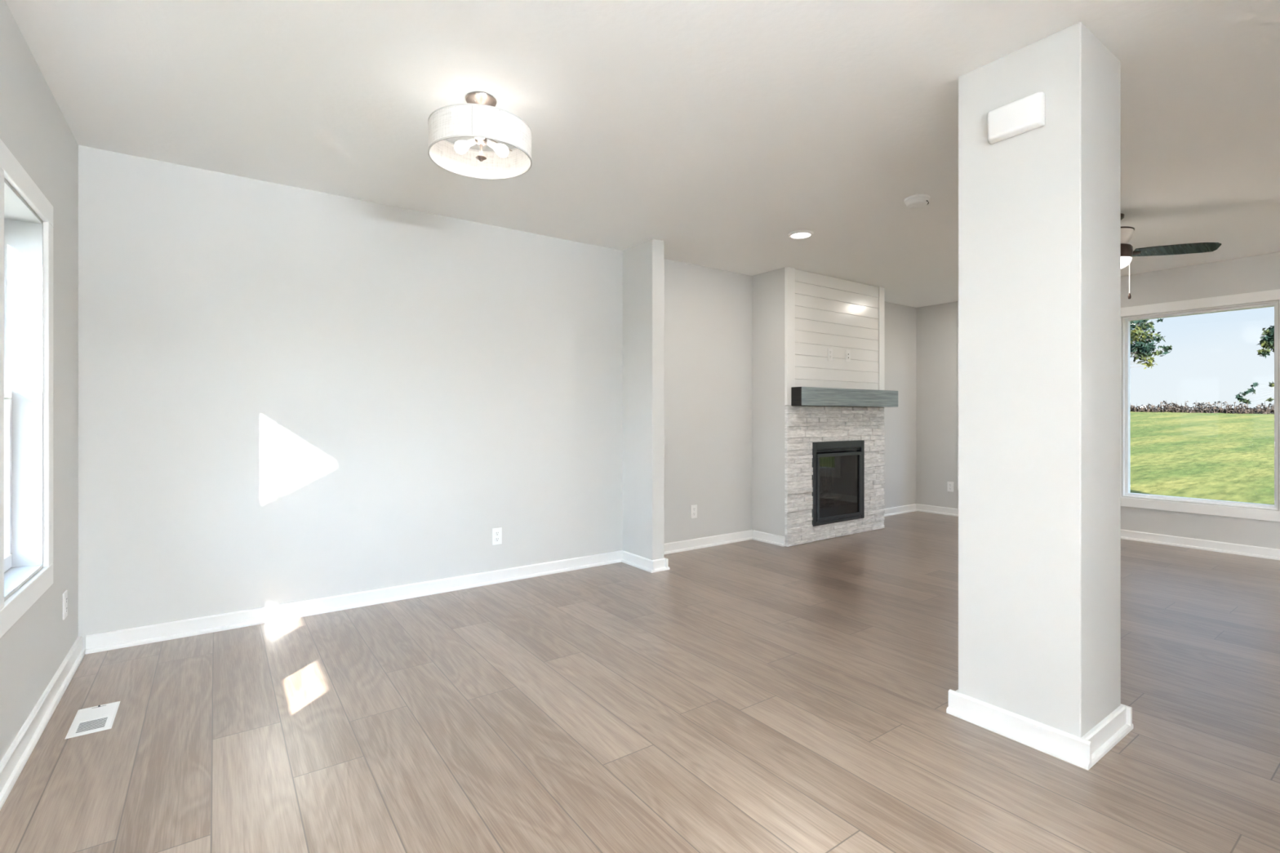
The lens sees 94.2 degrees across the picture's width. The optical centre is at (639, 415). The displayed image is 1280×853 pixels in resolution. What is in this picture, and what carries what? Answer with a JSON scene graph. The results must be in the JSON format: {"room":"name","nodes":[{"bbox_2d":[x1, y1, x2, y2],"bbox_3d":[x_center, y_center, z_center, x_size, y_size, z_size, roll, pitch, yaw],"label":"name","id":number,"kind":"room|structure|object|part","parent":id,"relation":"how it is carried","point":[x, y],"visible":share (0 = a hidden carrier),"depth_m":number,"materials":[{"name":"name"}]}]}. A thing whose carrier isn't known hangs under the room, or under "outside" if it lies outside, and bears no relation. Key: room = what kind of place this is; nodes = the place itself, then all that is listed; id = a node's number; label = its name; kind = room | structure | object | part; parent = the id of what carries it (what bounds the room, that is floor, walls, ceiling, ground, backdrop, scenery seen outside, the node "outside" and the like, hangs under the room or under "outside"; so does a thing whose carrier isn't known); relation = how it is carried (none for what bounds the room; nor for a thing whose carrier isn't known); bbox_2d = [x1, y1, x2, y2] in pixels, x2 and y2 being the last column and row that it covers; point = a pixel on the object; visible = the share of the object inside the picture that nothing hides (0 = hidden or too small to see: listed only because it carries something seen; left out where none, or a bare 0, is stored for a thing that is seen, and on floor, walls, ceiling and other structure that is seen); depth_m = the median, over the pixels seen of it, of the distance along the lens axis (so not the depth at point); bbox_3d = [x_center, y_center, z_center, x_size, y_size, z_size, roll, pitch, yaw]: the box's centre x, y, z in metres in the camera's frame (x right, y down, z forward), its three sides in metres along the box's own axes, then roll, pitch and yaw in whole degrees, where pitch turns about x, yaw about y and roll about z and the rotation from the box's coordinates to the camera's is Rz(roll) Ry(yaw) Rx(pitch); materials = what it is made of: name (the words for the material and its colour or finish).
{"room":"empty living room","nodes":[
{"label":"empty living room","id":0,"kind":"room"},
{"bbox_2d":[0,0,78,761],"bbox_3d":[-0.645,-0.028,-0.163,0.170,2.540,7.585,0,0,-36],"label":"wall","id":1,"kind":"structure","parent":0,"point":[33,127],"depth_m":2.40,"materials":[{"name":"grey paint"}]},
{"bbox_2d":[0,138,53,638],"bbox_3d":[-2.164,-0.081,1.979,0.185,1.484,0.753,0,0,-36],"label":"window","id":2,"kind":"structure","parent":1,"relation":"in","point":[26,242],"depth_m":2.22,"materials":[{"name":"white"}]},
{"bbox_3d":[-2.180,0.232,1.968,0.034,0.661,0.555,0,0,-36],"label":"sash","id":3,"kind":"part","parent":2,"relation":"part of","materials":[{"name":"white plastic"}]},
{"bbox_2d":[0,635,85,810],"bbox_3d":[-0.565,1.101,-0.105,0.029,0.083,7.285,0,0,-36],"label":"baseboard","id":4,"kind":"structure","parent":1,"relation":"attached to","point":[11,765],"depth_m":2.12,"materials":[{"name":"white wood"}]},
{"bbox_2d":[62,590,67,620],"bbox_3d":[-2.502,0.824,2.588,0.008,0.114,0.070,0,0,-36],"label":"wall outlet","id":5,"kind":"object","parent":1,"relation":"attached to","point":[65,593],"visible":1,"depth_m":2.58,"materials":[{"name":"white plastic"}]},
{"bbox_2d":[78,145,915,648],"bbox_3d":[0.271,-0.028,5.061,7.395,2.540,0.150,0,0,-36],"label":"wall","id":6,"kind":"structure","parent":0,"point":[287,394],"depth_m":3.56,"materials":[{"name":"grey paint"}]},
{"bbox_2d":[492,527,502,545],"bbox_3d":[-0.979,0.827,4.070,0.070,0.114,0.008,0,0,-36],"label":"wall outlet","id":7,"kind":"object","parent":6,"relation":"attached to","point":[496,532],"visible":1,"depth_m":4.07,"materials":[{"name":"white plastic"}]},
{"bbox_2d":[85,503,917,653],"bbox_3d":[0.429,1.101,4.839,7.337,0.083,0.395,0,0,-36],"label":"baseboard","id":8,"kind":"structure","parent":6,"relation":"attached to","point":[117,639],"depth_m":3.59,"materials":[{"name":"white wood"}]},
{"bbox_2d":[690,504,697,518],"bbox_3d":[0.464,0.824,5.101,0.070,0.114,0.008,0,0,-36],"label":"wall outlet","id":9,"kind":"object","parent":6,"relation":"attached to","point":[693,508],"visible":1,"depth_m":5.10,"materials":[{"name":"white plastic"}]},
{"bbox_2d":[0,511,1279,852],"bbox_3d":[2.432,1.190,2.036,7.395,0.095,7.285,0,0,-36],"label":"floor","id":10,"kind":"structure","parent":0,"point":[751,695],"depth_m":2.18,"materials":[{"name":"brown wood"}]},
{"bbox_2d":[64,701,119,739],"bbox_3d":[-2.053,1.137,2.236,0.124,0.009,0.256,0,0,-36],"label":"floor vent","id":11,"kind":"object","parent":10,"relation":"in","point":[100,717],"visible":1,"depth_m":2.23,"materials":[{"name":"white metal"}]},
{"bbox_2d":[784,405,884,546],"bbox_3d":[1.785,0.529,5.732,1.471,1.227,0.357,0,0,-36],"label":"fireplace","id":12,"kind":"object","parent":10,"relation":"on","point":[821,481],"visible":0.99,"depth_m":5.61,"materials":[{"name":"stone"}]},
{"bbox_3d":[1.863,0.622,5.611,0.774,0.760,0.056,0,0,-36],"label":"insert frame","id":13,"kind":"part","parent":12,"relation":"part of","materials":[{"name":"black metal"}]},
{"bbox_3d":[1.867,0.896,5.606,0.610,0.085,0.008,0,0,-36],"label":"panel","id":14,"kind":"part","parent":12,"relation":"part of","materials":[{"name":"black glass"}]},
{"bbox_3d":[1.877,0.659,5.592,0.670,0.618,0.022,0,0,-36],"label":"glass door","id":15,"kind":"part","parent":12,"relation":"part of","materials":[{"name":"black glass"}]},
{"bbox_2d":[791,386,897,407],"bbox_3d":[1.960,-0.168,5.587,1.485,0.162,0.114,0,0,-36],"label":"mantel beam","id":16,"kind":"structure","parent":12,"relation":"on","point":[800,396],"depth_m":5.44,"materials":[{"name":"grey wood"}]},
{"bbox_2d":[946,22,1133,770],"bbox_3d":[1.490,-0.078,2.227,0.441,2.440,0.456,0,0,-36],"label":"column","id":17,"kind":"structure","parent":10,"relation":"on","point":[1039,209],"depth_m":2.08,"materials":[{"name":"grey paint"}]},
{"bbox_2d":[987,92,1044,143],"bbox_3d":[1.322,-1.050,2.097,0.040,0.115,0.179,0,0,-36],"label":"door chime","id":18,"kind":"object","parent":17,"relation":"attached to","point":[1027,113],"visible":1,"depth_m":2.08,"materials":[{"name":"white plastic"}]},
{"bbox_3d":[1.490,1.101,2.227,0.441,0.083,0.456,0,0,-36],"label":"moulding","id":19,"kind":"part","parent":17,"relation":"part of","materials":[{"name":"white wood"}]},
{"bbox_2d":[4,0,1279,307],"bbox_3d":[2.432,-1.373,2.036,7.735,0.150,7.585,0,0,-36],"label":"ceiling","id":20,"kind":"structure","parent":0,"point":[716,131],"depth_m":2.50,"materials":[{"name":"white paint"}]},
{"bbox_2d":[427,92,532,179],"bbox_3d":[-0.652,-1.171,2.441,0.410,0.253,0.410,0,0,-36],"label":"drum ceiling light","id":21,"kind":"object","parent":20,"relation":"attached to","point":[478,118],"visible":1,"depth_m":2.40,"materials":[{"name":"white fabric"}]},
{"bbox_2d":[453,137,475,154],"bbox_3d":[-0.722,-1.117,2.462,0.080,0.057,0.096,0,0,-36],"label":"bulb","id":22,"kind":"object","parent":21,"relation":"attached to","point":[461,147],"depth_m":2.45,"materials":[{"name":"white glass"}]},
{"bbox_2d":[474,137,484,140],"bbox_3d":[-0.634,-1.115,2.357,0.053,0.054,0.076,0,0,-3],"label":"socket","id":23,"kind":"object","parent":21,"relation":"attached to","point":[476,138],"depth_m":2.35,"materials":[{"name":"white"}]},
{"bbox_3d":[-0.652,-1.165,2.441,0.048,0.206,0.048,0,0,-36],"label":"stem","id":24,"kind":"part","parent":21,"relation":"part of","materials":[{"name":"silver metal"}]},
{"bbox_2d":[487,138,509,157],"bbox_3d":[-0.601,-1.117,2.489,0.105,0.057,0.054,0,0,-36],"label":"bulb","id":25,"kind":"object","parent":21,"relation":"attached to","point":[501,150],"depth_m":2.48,"materials":[{"name":"white glass"}]},
{"bbox_2d":[787,230,813,239],"bbox_3d":[1.147,-1.290,4.243,0.176,0.015,0.176,0,0,-36],"label":"recessed light","id":26,"kind":"object","parent":20,"relation":"in","point":[798,234],"visible":1,"depth_m":4.22,"materials":[{"name":"white plastic"}]},
{"bbox_2d":[904,194,929,208],"bbox_3d":[1.657,-1.272,3.556,0.140,0.050,0.140,0,0,-36],"label":"smoke detector","id":27,"kind":"object","parent":20,"relation":"attached to","point":[918,201],"visible":1,"depth_m":3.51,"materials":[{"name":"white plastic"}]},
{"bbox_3d":[1.657,-1.291,3.556,0.140,0.013,0.140,0,0,-36],"label":"plate","id":28,"kind":"part","parent":27,"relation":"part of","materials":[{"name":"white plastic"}]},
{"bbox_2d":[1120,213,1221,299],"bbox_3d":[2.983,-1.029,3.853,0.934,0.538,0.998,0,0,-36],"label":"ceiling fan","id":29,"kind":"object","parent":20,"relation":"hanging from","point":[1126,232],"visible":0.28,"depth_m":3.78,"materials":[{"name":"brown metal"}]},
{"bbox_3d":[3.190,-0.910,3.880,0.014,0.225,0.003,0,0,0],"label":"pull chain","id":30,"kind":"part","parent":29,"relation":"part of","materials":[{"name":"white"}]},
{"bbox_3d":[3.402,-1.055,3.776,0.451,0.039,0.122,0,0,18],"label":"blade","id":31,"kind":"part","parent":29,"relation":"part of","materials":[{"name":"black wood"}]},
{"bbox_2d":[622,238,663,559],"bbox_3d":[0.021,-0.078,4.547,0.110,2.440,0.395,0,0,-36],"label":"wall","id":32,"kind":"structure","parent":0,"point":[642,263],"depth_m":4.45,"materials":[{"name":"grey paint"}]},
{"bbox_2d":[621,551,669,573],"bbox_3d":[0.037,1.101,4.523,0.168,0.083,0.395,0,0,-36],"label":"baseboard","id":33,"kind":"structure","parent":32,"relation":"attached to","point":[638,562],"depth_m":4.40,"materials":[{"name":"white wood"}]},
{"bbox_2d":[751,267,875,536],"bbox_3d":[1.751,-0.078,5.783,1.467,2.440,0.395,0,0,-36],"label":"wall","id":34,"kind":"structure","parent":0,"point":[768,405],"depth_m":5.35,"materials":[{"name":"grey paint"}]},
{"bbox_2d":[784,266,884,405],"bbox_3d":[1.873,-0.694,5.612,1.479,1.208,0.026,0,0,-36],"label":"panel","id":35,"kind":"object","parent":34,"relation":"attached to","point":[822,313],"visible":0.84,"depth_m":5.55,"materials":[{"name":"white paint"}]},
{"bbox_2d":[827,348,832,360],"bbox_3d":[1.768,-0.568,5.528,0.070,0.114,0.008,0,0,-36],"label":"wall outlet","id":36,"kind":"object","parent":35,"relation":"attached to","point":[829,350],"visible":1,"depth_m":5.52,"materials":[{"name":"white plastic"}]},
{"bbox_2d":[845,350,850,362],"bbox_3d":[1.990,-0.570,5.686,0.070,0.114,0.010,0,0,-36],"label":"plate","id":37,"kind":"object","parent":35,"relation":"attached to","point":[847,352],"visible":1,"depth_m":5.68,"materials":[{"name":"white plastic"}]},
{"bbox_2d":[915,251,1279,549],"bbox_3d":[5.510,-0.028,4.235,0.170,2.540,7.585,0,0,-36],"label":"wall","id":38,"kind":"structure","parent":0,"point":[936,325],"depth_m":5.45,"materials":[{"name":"grey paint"}]},
{"bbox_2d":[947,481,953,492],"bbox_3d":[3.558,0.817,6.813,0.008,0.114,0.070,0,0,-36],"label":"wall outlet","id":39,"kind":"object","parent":38,"relation":"attached to","point":[950,485],"visible":1,"depth_m":6.81,"materials":[{"name":"white plastic"}]},
{"bbox_2d":[957,327,958,489],"bbox_3d":[4.012,-0.080,6.308,0.177,1.841,1.176,0,0,-36],"label":"window","id":40,"kind":"structure","parent":38,"relation":"in","point":[957,327],"depth_m":6.73,"materials":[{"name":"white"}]},
{"bbox_2d":[915,503,1279,559],"bbox_3d":[5.429,1.101,4.177,0.029,0.083,7.285,0,0,-36],"label":"baseboard","id":41,"kind":"structure","parent":38,"relation":"attached to","point":[1203,544],"depth_m":5.14,"materials":[{"name":"white wood"}]},
{"bbox_2d":[1120,288,1279,521],"bbox_3d":[4.832,-0.080,5.161,0.177,1.841,1.176,0,0,-36],"label":"window","id":42,"kind":"structure","parent":38,"relation":"in","point":[1271,295],"depth_m":5.10,"materials":[{"name":"white"}]},
{"label":"outside","id":43,"kind":"structure","parent":0,"visible":0},
{"bbox_2d":[1129,411,1274,504],"bbox_3d":[5.112,-0.315,22.088,114.000,4.098,150.000,0,0,-36],"label":"lawn","id":44,"kind":"structure","parent":43,"point":[1219,456],"depth_m":17.70,"materials":[{"name":"green plant"}]},
{"bbox_2d":[1130,318,1172,368],"bbox_3d":[18.306,-3.073,26.599,9.081,8.830,6.929,0,0,-36],"label":"tree","id":45,"kind":"object","parent":44,"relation":"on","point":[1142,351],"visible":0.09,"depth_m":25.87,"materials":[{"name":"green plant"}]},
{"bbox_2d":[1130,400,1274,414],"bbox_3d":[52.705,-0.762,53.575,5.944,2.216,34.489,0,0,-36],"label":"hedge","id":46,"kind":"object","parent":44,"relation":"on","point":[1182,409],"visible":0.4,"depth_m":53.85,"materials":[{"name":"green plant"}]},
{"bbox_3d":[189.345,-0.165,159.867,346.000,4.098,560.000,0,0,-36],"label":"field","id":47,"kind":"object","parent":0,"visible":0},
{"bbox_2d":[1235,324,1274,404],"bbox_3d":[68.304,-7.966,54.797,18.685,16.351,16.426,0,0,-36],"label":"tree","id":48,"kind":"object","parent":47,"relation":"on","point":[1268,341],"visible":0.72,"depth_m":55.93,"materials":[{"name":"green plant"}]}
]}

